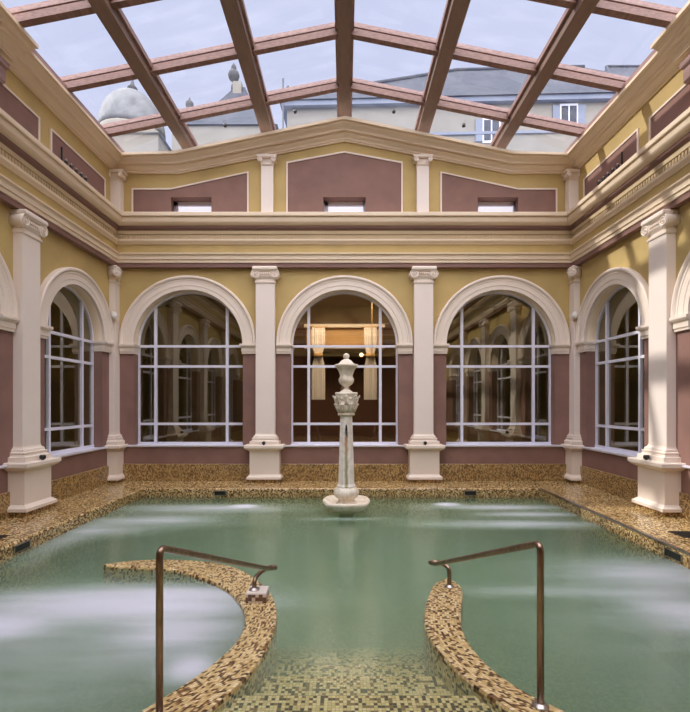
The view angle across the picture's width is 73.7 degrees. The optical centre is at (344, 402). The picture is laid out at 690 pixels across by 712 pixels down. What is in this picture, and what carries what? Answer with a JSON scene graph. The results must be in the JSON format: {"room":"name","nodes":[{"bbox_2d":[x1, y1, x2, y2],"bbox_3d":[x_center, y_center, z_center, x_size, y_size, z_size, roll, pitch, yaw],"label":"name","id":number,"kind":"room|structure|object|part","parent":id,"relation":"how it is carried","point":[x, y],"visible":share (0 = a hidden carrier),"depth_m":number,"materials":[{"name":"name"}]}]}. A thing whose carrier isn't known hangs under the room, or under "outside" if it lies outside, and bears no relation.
{"room":"spa","nodes":[
{"label":"spa","id":0,"kind":"room"},
{"bbox_2d":[0,70,109,493],"bbox_3d":[-4.750,-1.615,3.170,0.400,6.350,11.840,0,0,0],"label":"wall","id":1,"kind":"structure","parent":0,"point":[55,252],"depth_m":7.27,"materials":[{"name":"paint"}]},
{"bbox_2d":[0,253,19,468],"bbox_3d":[-4.598,-0.695,5.200,0.305,3.130,2.200,0,0,0],"label":"window","id":2,"kind":"structure","parent":1,"relation":"in","point":[9,314],"depth_m":6.11,"materials":[{"name":"beige paint"}]},
{"bbox_3d":[-4.501,-1.710,5.200,0.098,1.100,2.200,0,0,0],"label":"arch moulding","id":3,"kind":"part","parent":2,"relation":"part of","materials":[{"name":"beige paint"}]},
{"bbox_2d":[0,1,38,84],"bbox_3d":[-4.357,-4.515,5.808,0.385,0.710,0.915,0,0,0],"label":"trim","id":4,"kind":"structure","parent":1,"relation":"attached to","point":[8,18],"depth_m":5.97,"materials":[{"name":"beige paint"}]},
{"bbox_2d":[0,84,39,140],"bbox_3d":[-4.539,-3.954,6.010,0.022,0.588,1.676,0,0,0],"label":"wall panel","id":5,"kind":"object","parent":1,"relation":"attached to","point":[10,102],"depth_m":6.43,"materials":[{"name":"paint"}]},
{"bbox_2d":[0,466,108,519],"bbox_3d":[-4.535,1.371,3.170,0.030,0.338,11.840,0,0,0],"label":"baseboard","id":6,"kind":"structure","parent":1,"relation":"attached to","point":[64,487],"depth_m":7.67,"materials":[{"name":"brown tile"}]},
{"bbox_2d":[0,108,121,264],"bbox_3d":[-4.400,-3.163,3.170,0.300,1.025,11.840,0,0,0],"label":"trim","id":7,"kind":"structure","parent":1,"relation":"attached to","point":[33,178],"depth_m":6.96,"materials":[{"name":"beige paint"}]},
{"bbox_3d":[-4.428,-3.143,3.170,0.065,0.095,11.660,0,0,0],"label":"frieze moulding","id":8,"kind":"part","parent":7,"relation":"part of","materials":[{"name":"beige paint"}]},
{"bbox_3d":[-4.397,-3.397,3.170,0.055,0.075,11.590,0,0,0],"label":"bed moulding","id":9,"kind":"part","parent":7,"relation":"part of","materials":[{"name":"beige paint"}]},
{"bbox_3d":[-4.410,-2.822,3.170,0.100,0.185,11.660,0,0,0],"label":"architrave","id":10,"kind":"part","parent":7,"relation":"part of","materials":[{"name":"beige paint"}]},
{"bbox_2d":[61,147,87,181],"bbox_3d":[-4.480,-3.865,7.660,0.060,0.380,0.800,0,0,0],"label":"window","id":11,"kind":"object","parent":7,"relation":"on","point":[65,160],"visible":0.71,"depth_m":7.52,"materials":[{"name":"black metal"}]},
{"bbox_2d":[0,17,123,168],"bbox_3d":[-4.400,-4.665,3.170,0.300,0.270,11.840,0,0,0],"label":"trim","id":12,"kind":"structure","parent":1,"relation":"attached to","point":[29,68],"depth_m":7.12,"materials":[{"name":"beige paint"}]},
{"bbox_2d":[40,267,114,456],"bbox_3d":[-4.598,-0.695,7.810,0.305,3.130,2.200,0,0,0],"label":"window","id":13,"kind":"structure","parent":1,"relation":"in","point":[59,278],"depth_m":7.89,"materials":[{"name":"white paint"}]},
{"bbox_3d":[-4.725,-0.575,7.810,0.050,2.830,1.660,0,0,0],"label":"frame","id":14,"kind":"part","parent":13,"relation":"part of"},
{"bbox_3d":[-4.501,-1.710,7.810,0.098,1.100,2.200,0,0,0],"label":"arch moulding","id":15,"kind":"part","parent":13,"relation":"part of","materials":[{"name":"beige paint"}]},
{"bbox_3d":[-4.603,0.849,7.810,0.215,0.042,1.900,0,0,0],"label":"sill","id":16,"kind":"part","parent":13,"relation":"part of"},
{"bbox_2d":[50,128,105,197],"bbox_3d":[-4.539,-3.954,7.915,0.022,0.588,1.626,0,0,0],"label":"wall panel","id":17,"kind":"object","parent":1,"relation":"attached to","point":[96,180],"depth_m":7.83,"materials":[{"name":"paint"}]},
{"bbox_2d":[45,287,89,450],"bbox_3d":[-5.980,-0.535,3.285,2.400,4.150,12.070,0,0,0],"label":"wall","id":18,"kind":"structure","parent":0,"point":[65,306],"depth_m":9.32,"materials":[{"name":"glass"}]},
{"bbox_2d":[120,142,568,463],"bbox_3d":[0.000,-1.925,9.240,9.100,6.970,0.300,0,0,0],"label":"wall","id":19,"kind":"structure","parent":0,"point":[134,282],"depth_m":9.09,"materials":[{"name":"paint"}]},
{"bbox_2d":[118,275,255,446],"bbox_3d":[-3.080,-0.815,9.137,2.680,3.370,0.305,0,0,0],"label":"window","id":20,"kind":"structure","parent":19,"relation":"in","point":[127,345],"depth_m":9.04,"materials":[{"name":"beige stone"}]},
{"bbox_3d":[-3.080,0.849,9.143,2.380,0.042,0.215,0,0,0],"label":"sill","id":21,"kind":"part","parent":20,"relation":"part of","materials":[{"name":"white stone"}]},
{"bbox_3d":[-3.080,-1.830,9.041,2.680,1.340,0.098,0,0,0],"label":"arch moulding","id":22,"kind":"part","parent":20,"relation":"part of","materials":[{"name":"beige paint"}]},
{"bbox_3d":[-3.080,-0.695,9.265,2.140,3.070,0.050,0,0,0],"label":"frame","id":23,"kind":"part","parent":20,"relation":"part of","materials":[{"name":"white paint"}]},
{"bbox_2d":[132,171,248,211],"bbox_3d":[-3.045,-4.114,9.079,2.306,0.908,0.022,0,0,0],"label":"wall panel","id":24,"kind":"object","parent":19,"relation":"attached to","point":[230,193],"depth_m":9.08,"materials":[{"name":"paint"}]},
{"bbox_2d":[174,202,210,211],"bbox_3d":[-3.040,-3.850,9.350,0.820,0.440,0.080,0,0,0],"label":"window","id":25,"kind":"structure","parent":19,"relation":"in","point":[178,206],"depth_m":9.34,"materials":[{"name":"white glass"}]},
{"bbox_3d":[-3.030,-3.830,9.360,0.740,0.380,0.001,0,0,0],"label":"pane","id":26,"kind":"part","parent":25,"relation":"part of","materials":[{"name":"white glass"}]},
{"bbox_2d":[117,212,571,268],"bbox_3d":[0.000,-3.163,8.940,9.100,1.025,0.300,0,0,0],"label":"cornice","id":27,"kind":"structure","parent":19,"relation":"attached to","point":[146,240],"depth_m":8.95,"materials":[{"name":"beige paint"}]},
{"bbox_2d":[109,169,127,211],"bbox_3d":[-4.460,-4.090,8.982,0.350,0.860,0.217,0,0,0],"label":"pilaster","id":28,"kind":"object","parent":27,"relation":"on","point":[117,176],"visible":0.89,"depth_m":8.94,"materials":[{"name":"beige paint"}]},
{"bbox_2d":[257,154,277,211],"bbox_3d":[-1.515,-4.250,9.012,0.385,1.180,0.157,0,0,0],"label":"pilaster","id":29,"kind":"object","parent":27,"relation":"on","point":[267,162],"visible":1,"depth_m":9.00,"materials":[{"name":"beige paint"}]},
{"bbox_3d":[0.000,-3.143,8.967,8.920,0.095,0.065,0,0,0],"label":"frieze moulding","id":30,"kind":"part","parent":27,"relation":"part of","materials":[{"name":"beige paint"}]},
{"bbox_3d":[0.000,-3.555,8.940,9.100,0.240,0.300,0,0,0],"label":"cornice","id":31,"kind":"part","parent":27,"relation":"part of","materials":[{"name":"beige paint"}]},
{"bbox_3d":[0.000,-3.397,8.938,8.850,0.075,0.055,0,0,0],"label":"bed moulding","id":32,"kind":"part","parent":27,"relation":"part of","materials":[{"name":"beige paint"}]},
{"bbox_3d":[0.000,-2.822,8.950,8.920,0.185,0.100,0,0,0],"label":"architrave","id":33,"kind":"part","parent":27,"relation":"part of","materials":[{"name":"beige paint"}]},
{"bbox_2d":[412,154,432,211],"bbox_3d":[1.535,-4.250,9.012,0.385,1.180,0.157,0,0,0],"label":"pilaster","id":34,"kind":"object","parent":27,"relation":"on","point":[422,162],"visible":0.99,"depth_m":9.00,"materials":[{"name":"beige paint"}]},
{"bbox_2d":[561,169,579,211],"bbox_3d":[4.460,-4.090,8.982,0.350,0.860,0.217,0,0,0],"label":"pilaster","id":35,"kind":"object","parent":27,"relation":"on","point":[570,176],"visible":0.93,"depth_m":8.94,"materials":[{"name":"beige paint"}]},
{"bbox_2d":[116,116,572,173],"bbox_3d":[0.000,-5.012,8.940,9.100,0.983,0.300,0,0,0],"label":"trim","id":36,"kind":"structure","parent":19,"relation":"attached to","point":[343,128],"depth_m":8.92,"materials":[{"name":"beige paint"}]},
{"bbox_2d":[122,464,566,480],"bbox_3d":[0.000,1.371,9.075,9.100,0.338,0.030,0,0,0],"label":"baseboard","id":37,"kind":"structure","parent":19,"relation":"attached to","point":[132,472],"depth_m":9.06,"materials":[{"name":"brown tile"}]},
{"bbox_2d":[286,151,402,211],"bbox_3d":[0.000,-4.314,9.079,2.296,1.308,0.022,0,0,0],"label":"wall panel","id":38,"kind":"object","parent":19,"relation":"attached to","point":[309,180],"depth_m":9.08,"materials":[{"name":"paint"}]},
{"bbox_2d":[276,275,412,446],"bbox_3d":[0.000,-0.815,9.137,2.680,3.370,0.305,0,0,0],"label":"window","id":39,"kind":"structure","parent":19,"relation":"in","point":[318,288],"depth_m":9.04,"materials":[{"name":"beige paint"}]},
{"bbox_3d":[0.000,0.849,9.143,2.380,0.042,0.215,0,0,0],"label":"sill","id":40,"kind":"part","parent":39,"relation":"part of","materials":[{"name":"white stone"}]},
{"bbox_3d":[0.000,-0.695,9.265,2.140,3.070,0.050,0,0,0],"label":"frame","id":41,"kind":"part","parent":39,"relation":"part of","materials":[{"name":"white paint"}]},
{"bbox_3d":[0.000,-1.830,9.041,2.680,1.340,0.098,0,0,0],"label":"arch moulding","id":42,"kind":"part","parent":39,"relation":"part of","materials":[{"name":"beige paint"}]},
{"bbox_2d":[324,202,364,211],"bbox_3d":[0.000,-3.850,9.350,0.820,0.440,0.080,0,0,0],"label":"window","id":43,"kind":"structure","parent":19,"relation":"in","point":[328,206],"depth_m":9.34,"materials":[{"name":"white glass"}]},
{"bbox_3d":[0.010,-3.830,9.360,0.740,0.380,0.001,0,0,0],"label":"pane","id":44,"kind":"part","parent":43,"relation":"part of","materials":[{"name":"white glass"}]},
{"bbox_2d":[478,202,514,211],"bbox_3d":[3.040,-3.850,9.350,0.820,0.440,0.080,0,0,0],"label":"window","id":45,"kind":"structure","parent":19,"relation":"in","point":[482,206],"depth_m":9.34,"materials":[{"name":"white glass"}]},
{"bbox_3d":[3.050,-3.830,9.360,0.740,0.380,0.001,0,0,0],"label":"pane","id":46,"kind":"part","parent":45,"relation":"part of","materials":[{"name":"white glass"}]},
{"bbox_2d":[440,171,556,211],"bbox_3d":[3.045,-4.114,9.079,2.306,0.908,0.022,0,0,0],"label":"trim","id":47,"kind":"structure","parent":19,"relation":"attached to","point":[458,193],"depth_m":9.08,"materials":[{"name":"paint"}]},
{"bbox_2d":[433,275,570,446],"bbox_3d":[3.080,-0.815,9.137,2.680,3.370,0.305,0,0,0],"label":"window","id":48,"kind":"structure","parent":19,"relation":"in","point":[561,345],"depth_m":9.04,"materials":[{"name":"beige paint"}]},
{"bbox_3d":[3.080,-0.695,9.265,2.140,3.070,0.050,0,0,0],"label":"frame","id":49,"kind":"part","parent":48,"relation":"part of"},
{"bbox_3d":[3.080,-1.830,9.041,2.680,1.340,0.098,0,0,0],"label":"arch moulding","id":50,"kind":"part","parent":48,"relation":"part of","materials":[{"name":"beige paint"}]},
{"bbox_3d":[3.080,0.849,9.143,2.380,0.042,0.215,0,0,0],"label":"sill","id":51,"kind":"part","parent":48,"relation":"part of","materials":[{"name":"white stone"}]},
{"bbox_2d":[141,294,547,441],"bbox_3d":[0.000,-0.535,10.920,14.360,4.150,3.200,0,0,0],"label":"window glass","id":52,"kind":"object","parent":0,"point":[490,395],"depth_m":12.52,"materials":[{"name":"clear glass"}]},
{"bbox_2d":[310,326,327,399],"bbox_3d":[-0.620,-0.953,10.920,0.405,1.745,0.227,0,0,27],"label":"curtain","id":53,"kind":"object","parent":52,"relation":"hanging from","point":[318,332],"visible":0.91,"depth_m":10.92,"materials":[{"name":"beige fabric"}]},
{"bbox_2d":[304,324,384,352],"bbox_3d":[0.000,-1.660,11.920,2.000,0.600,1.000,0,0,0],"label":"trim","id":54,"kind":"structure","parent":52,"relation":"attached to","point":[335,334],"depth_m":11.52,"materials":[{"name":"brown wood"}]},
{"bbox_2d":[361,326,378,399],"bbox_3d":[0.620,-0.953,10.920,0.405,1.745,0.227,0,0,27],"label":"curtain","id":55,"kind":"object","parent":52,"relation":"hanging from","point":[370,332],"visible":0.88,"depth_m":10.92,"materials":[{"name":"beige fabric"}]},
{"bbox_2d":[0,481,689,573],"bbox_3d":[0.000,1.640,3.170,9.140,0.200,11.880,0,0,0],"label":"pool edge","id":56,"kind":"structure","parent":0,"point":[67,514],"depth_m":7.60,"materials":[{"name":"brown tile"}]},
{"bbox_2d":[13,540,30,553],"bbox_3d":[-3.646,1.625,5.200,0.016,0.084,0.264,0,0,0],"label":"overflow slot","id":57,"kind":"object","parent":56,"relation":"in","point":[20,547],"visible":1,"depth_m":5.19,"materials":[{"name":"black metal"}]},
{"bbox_2d":[3,209,60,516],"bbox_3d":[-4.390,-0.554,6.500,0.320,4.188,0.750,0,0,0],"label":"pilaster","id":58,"kind":"object","parent":56,"relation":"on","point":[29,476],"visible":0.99,"depth_m":6.37,"materials":[{"name":"beige paint"}]},
{"bbox_2d":[39,455,45,459],"bbox_3d":[-4.265,0.769,6.500,0.063,0.071,0.064,0,0,0],"label":"spotlight","id":59,"kind":"object","parent":58,"relation":"attached to","point":[42,457],"visible":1,"depth_m":6.48,"materials":[{"name":"black metal"}]},
{"bbox_2d":[105,265,127,482],"bbox_3d":[-4.412,-0.554,8.908,0.275,4.188,0.365,0,0,0],"label":"pilaster","id":60,"kind":"object","parent":56,"relation":"on","point":[115,443],"visible":1,"depth_m":8.89,"materials":[{"name":"beige paint"}]},
{"bbox_2d":[110,311,117,320],"bbox_3d":[-4.428,-1.673,8.832,0.121,0.184,0.137,0,0,-35],"label":"wall sensor","id":61,"kind":"object","parent":60,"relation":"attached to","point":[114,315],"visible":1,"depth_m":8.79,"materials":[{"name":"white plastic"}]},
{"bbox_2d":[214,491,226,495],"bbox_3d":[-2.240,1.625,8.296,0.224,0.084,0.016,0,0,0],"label":"overflow slot","id":62,"kind":"object","parent":56,"relation":"in","point":[216,493],"visible":1,"depth_m":8.29,"materials":[{"name":"black metal"}]},
{"bbox_2d":[244,266,284,482],"bbox_3d":[-1.545,-0.554,8.930,0.750,4.188,0.320,0,0,0],"label":"pilaster","id":63,"kind":"object","parent":56,"relation":"on","point":[265,460],"visible":1,"depth_m":8.96,"materials":[{"name":"beige paint"}]},
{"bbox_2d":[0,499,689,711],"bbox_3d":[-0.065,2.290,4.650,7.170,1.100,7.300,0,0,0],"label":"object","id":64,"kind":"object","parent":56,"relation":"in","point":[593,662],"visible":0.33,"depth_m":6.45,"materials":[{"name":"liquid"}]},
{"bbox_2d":[103,559,276,711],"bbox_3d":[-1.496,2.250,2.957,1.967,1.180,3.886,0,0,0],"label":"wall","id":65,"kind":"structure","parent":64,"relation":"on","point":[242,668],"depth_m":4.03,"materials":[{"name":"beige tile"}]},
{"bbox_2d":[156,545,277,711],"bbox_3d":[-0.809,1.207,3.298,0.188,0.905,1.894,0,0,7],"label":"handrail","id":66,"kind":"object","parent":65,"relation":"on","point":[255,594],"visible":1,"depth_m":2.42,"materials":[{"name":"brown metal"}]},
{"bbox_2d":[0,502,689,708],"bbox_3d":[-0.065,2.270,4.650,7.178,1.148,7.308,0,0,0],"label":"pool water","id":67,"kind":"object","parent":64,"relation":"on","point":[123,600],"visible":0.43,"depth_m":3.76,"materials":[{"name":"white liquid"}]},
{"bbox_2d":[323,353,369,588],"bbox_3d":[0.028,1.034,7.150,0.739,3.611,0.739,0,0,0],"label":"fountain","id":68,"kind":"object","parent":64,"relation":"on","point":[346,500],"visible":1,"depth_m":7.04,"materials":[{"name":"white stone"}]},
{"bbox_3d":[0.028,-0.685,7.150,0.344,0.180,0.344,0,0,0],"label":"lid","id":69,"kind":"part","parent":68,"relation":"part of","materials":[{"name":"white stone"}]},
{"bbox_3d":[0.028,1.430,7.150,0.393,0.260,0.393,0,0,0],"label":"gadrooned bulb","id":70,"kind":"part","parent":68,"relation":"part of","materials":[{"name":"white stone"}]},
{"bbox_2d":[323,495,369,514],"bbox_3d":[0.028,1.607,7.150,0.739,0.225,0.739,0,0,0],"label":"basin","id":71,"kind":"object","parent":68,"relation":"in","point":[332,503],"depth_m":6.99,"materials":[{"name":"white stone"}]},
{"bbox_2d":[222,648,495,711],"bbox_3d":[0.156,2.285,2.910,4.167,1.110,3.780,0,0,0],"label":"steps","id":72,"kind":"structure","parent":64,"relation":"on","point":[304,679],"depth_m":2.98,"materials":[{"name":"beige tile"}]},
{"bbox_2d":[424,578,563,711],"bbox_3d":[1.318,2.250,2.522,0.870,1.180,3.656,0,0,-23],"label":"wall","id":73,"kind":"structure","parent":64,"relation":"on","point":[448,655],"depth_m":3.04,"materials":[{"name":"beige tile"}]},
{"bbox_2d":[428,541,548,710],"bbox_3d":[1.004,1.213,3.383,0.216,0.895,1.815,0,0,-9],"label":"handrail","id":74,"kind":"object","parent":73,"relation":"on","point":[539,704],"visible":1,"depth_m":2.51,"materials":[{"name":"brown metal"}]},
{"bbox_2d":[404,266,444,482],"bbox_3d":[1.545,-0.554,8.930,0.750,4.188,0.320,0,0,0],"label":"pilaster","id":75,"kind":"object","parent":56,"relation":"on","point":[423,460],"visible":1,"depth_m":8.96,"materials":[{"name":"beige paint"}]},
{"bbox_2d":[464,491,476,495],"bbox_3d":[2.270,1.625,8.296,0.224,0.084,0.016,0,0,0],"label":"overflow slot","id":76,"kind":"object","parent":56,"relation":"in","point":[466,493],"visible":1,"depth_m":8.29,"materials":[{"name":"black metal"}]},
{"bbox_2d":[561,265,583,482],"bbox_3d":[4.412,-0.554,8.908,0.275,4.188,0.365,0,0,0],"label":"pilaster","id":77,"kind":"object","parent":56,"relation":"on","point":[573,443],"visible":1,"depth_m":8.89,"materials":[{"name":"beige paint"}]},
{"bbox_2d":[571,311,578,320],"bbox_3d":[4.428,-1.673,8.832,0.121,0.184,0.138,0,0,33],"label":"wall sensor","id":78,"kind":"object","parent":77,"relation":"attached to","point":[574,315],"visible":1,"depth_m":8.79,"materials":[{"name":"white plastic"}]},
{"bbox_2d":[539,488,689,555],"bbox_3d":[3.529,1.543,4.640,0.042,0.018,7.280,0,0,0],"label":"trim","id":79,"kind":"structure","parent":56,"relation":"on","point":[551,493],"depth_m":5.76,"materials":[{"name":"silver metal"}]},
{"bbox_2d":[628,209,685,516],"bbox_3d":[4.390,-0.554,6.500,0.320,4.188,0.750,0,0,0],"label":"pilaster","id":80,"kind":"object","parent":56,"relation":"on","point":[659,476],"visible":1,"depth_m":6.38,"materials":[{"name":"beige paint"}]},
{"bbox_2d":[643,455,649,459],"bbox_3d":[4.265,0.769,6.500,0.063,0.071,0.064,0,0,0],"label":"spotlight","id":81,"kind":"object","parent":80,"relation":"attached to","point":[646,457],"visible":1,"depth_m":6.48,"materials":[{"name":"black metal"}]},
{"bbox_2d":[664,547,682,562],"bbox_3d":[3.516,1.625,4.920,0.016,0.084,0.264,0,0,0],"label":"overflow slot","id":82,"kind":"object","parent":56,"relation":"in","point":[674,555],"visible":1,"depth_m":4.91,"materials":[{"name":"black metal"}]},
{"bbox_2d":[668,531,689,537],"bbox_3d":[4.000,1.537,5.380,0.260,0.006,0.260,0,0,0],"label":"drain grate","id":83,"kind":"object","parent":56,"relation":"on","point":[684,534],"visible":1,"depth_m":5.42,"materials":[{"name":"black metal"}]},
{"bbox_2d":[599,287,643,450],"bbox_3d":[5.980,-0.535,3.285,2.400,4.150,12.070,0,0,0],"label":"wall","id":84,"kind":"structure","parent":0,"point":[623,306],"depth_m":9.32,"materials":[{"name":"glass"}]},
{"bbox_2d":[579,70,689,493],"bbox_3d":[4.750,-1.615,3.170,0.400,6.350,11.840,0,0,0],"label":"wall","id":85,"kind":"structure","parent":0,"point":[633,252],"depth_m":7.24,"materials":[{"name":"paint"}]},
{"bbox_2d":[583,128,638,197],"bbox_3d":[4.539,-3.954,7.915,0.022,0.588,1.626,0,0,0],"label":"trim","id":86,"kind":"structure","parent":85,"relation":"attached to","point":[629,146],"depth_m":7.80,"materials":[{"name":"paint"}]},
{"bbox_2d":[574,267,648,456],"bbox_3d":[4.598,-0.695,7.810,0.305,3.130,2.200,0,0,0],"label":"window","id":87,"kind":"structure","parent":85,"relation":"in","point":[629,278],"depth_m":7.89,"materials":[{"name":"beige paint"}]},
{"bbox_3d":[4.603,0.849,7.810,0.215,0.042,1.900,0,0,0],"label":"sill","id":88,"kind":"part","parent":87,"relation":"part of","materials":[{"name":"white stone"}]},
{"bbox_3d":[4.501,-1.710,7.810,0.098,1.100,2.200,0,0,0],"label":"arch moulding","id":89,"kind":"part","parent":87,"relation":"part of","materials":[{"name":"beige paint"}]},
{"bbox_3d":[4.725,-0.575,7.810,0.050,2.830,1.660,0,0,0],"label":"frame","id":90,"kind":"part","parent":87,"relation":"part of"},
{"bbox_2d":[565,16,689,168],"bbox_3d":[4.400,-4.665,3.170,0.300,0.270,11.840,0,0,0],"label":"trim","id":91,"kind":"structure","parent":85,"relation":"attached to","point":[659,68],"depth_m":7.11,"materials":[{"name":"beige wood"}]},
{"bbox_2d":[567,107,689,264],"bbox_3d":[4.400,-3.163,3.170,0.300,1.025,11.840,0,0,0],"label":"cornice","id":92,"kind":"structure","parent":85,"relation":"attached to","point":[656,178],"depth_m":6.94,"materials":[{"name":"beige paint"}]},
{"bbox_2d":[597,152,622,185],"bbox_3d":[4.480,-3.865,7.800,0.060,0.380,0.800,0,0,0],"label":"window","id":93,"kind":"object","parent":92,"relation":"on","point":[617,165],"visible":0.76,"depth_m":7.66,"materials":[{"name":"black metal"}]},
{"bbox_3d":[4.397,-3.397,3.170,0.055,0.075,11.590,0,0,0],"label":"bed moulding","id":94,"kind":"part","parent":92,"relation":"part of","materials":[{"name":"beige paint"}]},
{"bbox_3d":[4.410,-2.822,3.170,0.100,0.185,11.660,0,0,0],"label":"architrave","id":95,"kind":"part","parent":92,"relation":"part of","materials":[{"name":"beige paint"}]},
{"bbox_3d":[4.428,-3.143,3.170,0.065,0.095,11.660,0,0,0],"label":"frieze moulding","id":96,"kind":"part","parent":92,"relation":"part of","materials":[{"name":"beige paint"}]},
{"bbox_2d":[580,466,689,520],"bbox_3d":[4.535,1.371,3.170,0.030,0.338,11.840,0,0,0],"label":"baseboard","id":97,"kind":"structure","parent":85,"relation":"attached to","point":[624,487],"depth_m":7.64,"materials":[{"name":"brown tile"}]},
{"bbox_2d":[649,84,689,140],"bbox_3d":[4.539,-3.954,6.010,0.022,0.588,1.676,0,0,0],"label":"trim","id":98,"kind":"structure","parent":85,"relation":"attached to","point":[679,101],"depth_m":6.43,"materials":[{"name":"paint"}]},
{"bbox_2d":[650,0,689,84],"bbox_3d":[4.357,-4.515,5.808,0.385,0.710,0.915,0,0,0],"label":"trim","id":99,"kind":"structure","parent":85,"relation":"attached to","point":[683,14],"depth_m":5.97,"materials":[{"name":"beige paint"}]},
{"bbox_2d":[669,251,689,468],"bbox_3d":[4.598,-0.695,5.200,0.305,3.130,2.200,0,0,0],"label":"window","id":100,"kind":"structure","parent":85,"relation":"in","point":[680,304],"depth_m":6.10,"materials":[{"name":"beige paint"}]},
{"bbox_3d":[4.501,-1.710,5.200,0.098,1.100,2.200,0,0,0],"label":"arch moulding","id":101,"kind":"part","parent":100,"relation":"part of","materials":[{"name":"beige paint"}]},
{"bbox_3d":[0.000,-5.385,3.295,9.200,0.920,12.290,0,0,0],"label":"ceiling","id":102,"kind":"structure","parent":0,"visible":0},
{"bbox_2d":[88,0,197,148],"bbox_3d":[-3.100,-5.145,3.400,0.290,0.250,11.700,0,0,0],"label":"roof beam","id":103,"kind":"structure","parent":102,"relation":"attached to","point":[115,22],"depth_m":6.90,"materials":[{"name":"brown wood"}]},
{"bbox_3d":[-3.100,-5.183,3.400,0.290,0.174,11.700,0,0,0],"label":"glazing rail","id":104,"kind":"part","parent":103,"relation":"part of","materials":[{"name":"brown wood"}]},
{"bbox_2d":[220,0,275,132],"bbox_3d":[-1.530,-5.459,3.400,0.290,0.250,11.700,0,0,0],"label":"roof beam","id":105,"kind":"structure","parent":102,"relation":"attached to","point":[235,12],"depth_m":7.18,"materials":[{"name":"brown wood"}]},
{"bbox_2d":[334,0,354,116],"bbox_3d":[0.000,-5.765,3.400,0.290,0.250,11.700,0,0,0],"label":"roof beam","id":106,"kind":"structure","parent":102,"relation":"attached to","point":[344,9],"depth_m":7.47,"materials":[{"name":"brown wood"}]},
{"bbox_2d":[60,22,628,91],"bbox_3d":[0.000,-5.355,7.130,8.800,1.070,0.110,0,0,0],"label":"rafter","id":107,"kind":"object","parent":102,"relation":"attached to","point":[324,32],"visible":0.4,"depth_m":7.08,"materials":[{"name":"brown wood"}]},
{"bbox_2d":[102,78,586,136],"bbox_3d":[0.000,-5.355,8.340,8.800,1.070,0.110,0,0,0],"label":"rafter","id":108,"kind":"object","parent":102,"relation":"attached to","point":[327,86],"visible":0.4,"depth_m":8.29,"materials":[{"name":"brown wood"}]},
{"bbox_2d":[7,0,681,27],"bbox_3d":[0.000,-5.355,5.920,8.800,1.070,0.110,0,0,0],"label":"rafter","id":109,"kind":"object","parent":102,"relation":"attached to","point":[48,11],"visible":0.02,"depth_m":5.87,"materials":[{"name":"brown wood"}]},
{"bbox_3d":[0.000,-5.405,5.920,8.800,0.970,0.110,0,0,0],"label":"glazing rail","id":110,"kind":"part","parent":109,"relation":"part of","materials":[{"name":"brown wood"}]},
{"bbox_2d":[414,0,470,132],"bbox_3d":[1.550,-5.455,3.400,0.290,0.250,11.700,0,0,0],"label":"roof beam","id":111,"kind":"structure","parent":102,"relation":"attached to","point":[455,11],"depth_m":7.18,"materials":[{"name":"brown wood"}]},
{"bbox_2d":[490,0,599,148],"bbox_3d":[3.080,-5.149,3.400,0.290,0.250,11.700,0,0,0],"label":"roof beam","id":112,"kind":"structure","parent":102,"relation":"attached to","point":[571,22],"depth_m":6.91,"materials":[{"name":"brown wood"}]},
{"bbox_3d":[3.080,-5.187,3.400,0.290,0.174,11.700,0,0,0],"label":"glazing rail","id":113,"kind":"part","parent":112,"relation":"part of","materials":[{"name":"brown wood"}]},
{"label":"outside","id":114,"kind":"structure","parent":0,"visible":0},
{"bbox_2d":[97,80,171,151],"bbox_3d":[-9.918,-6.460,21.148,4.736,16.000,4.904,0,0,0],"label":"domed building","id":115,"kind":"structure","parent":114,"point":[121,104],"depth_m":19.22,"materials":[{"name":"grey stone"}]},
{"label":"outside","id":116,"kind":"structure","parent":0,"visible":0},
{"bbox_2d":[172,63,277,150],"bbox_3d":[-5.250,-7.210,22.450,4.700,17.500,5.100,0,0,0],"label":"building","id":117,"kind":"structure","parent":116,"point":[209,130],"depth_m":20.00,"materials":[{"name":"paint"}]},
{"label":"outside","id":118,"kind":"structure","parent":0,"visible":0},
{"bbox_2d":[280,65,629,151],"bbox_3d":[8.305,-10.337,30.424,23.885,23.754,9.946,0,0,2],"label":"house","id":119,"kind":"structure","parent":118,"point":[492,86],"depth_m":26.06,"materials":[{"name":"paint"}]},
{"bbox_3d":[8.291,-15.385,25.933,0.840,1.150,0.025,0,0,2],"label":"pane","id":120,"kind":"part","parent":119,"relation":"part of","materials":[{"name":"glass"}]},
{"bbox_3d":[12.588,-16.085,25.783,0.840,1.150,0.025,0,0,2],"label":"pane","id":121,"kind":"part","parent":119,"relation":"part of","materials":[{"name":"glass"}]},
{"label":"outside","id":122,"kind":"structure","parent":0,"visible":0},
{"bbox_2d":[605,65,639,75],"bbox_3d":[29.523,-14.837,42.439,14.954,32.755,9.923,0,0,0],"label":"house","id":123,"kind":"structure","parent":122,"point":[621,69],"depth_m":42.00,"materials":[{"name":"stone"}]},
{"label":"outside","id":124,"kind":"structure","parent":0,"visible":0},
{"bbox_2d":[282,78,288,127],"bbox_3d":[-3.279,-8.260,25.600,0.378,19.600,0.097,0,0,0],"label":"antenna mast","id":125,"kind":"object","parent":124,"point":[282,78],"visible":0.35,"depth_m":25.57,"materials":[{"name":"grey metal"}]}
]}

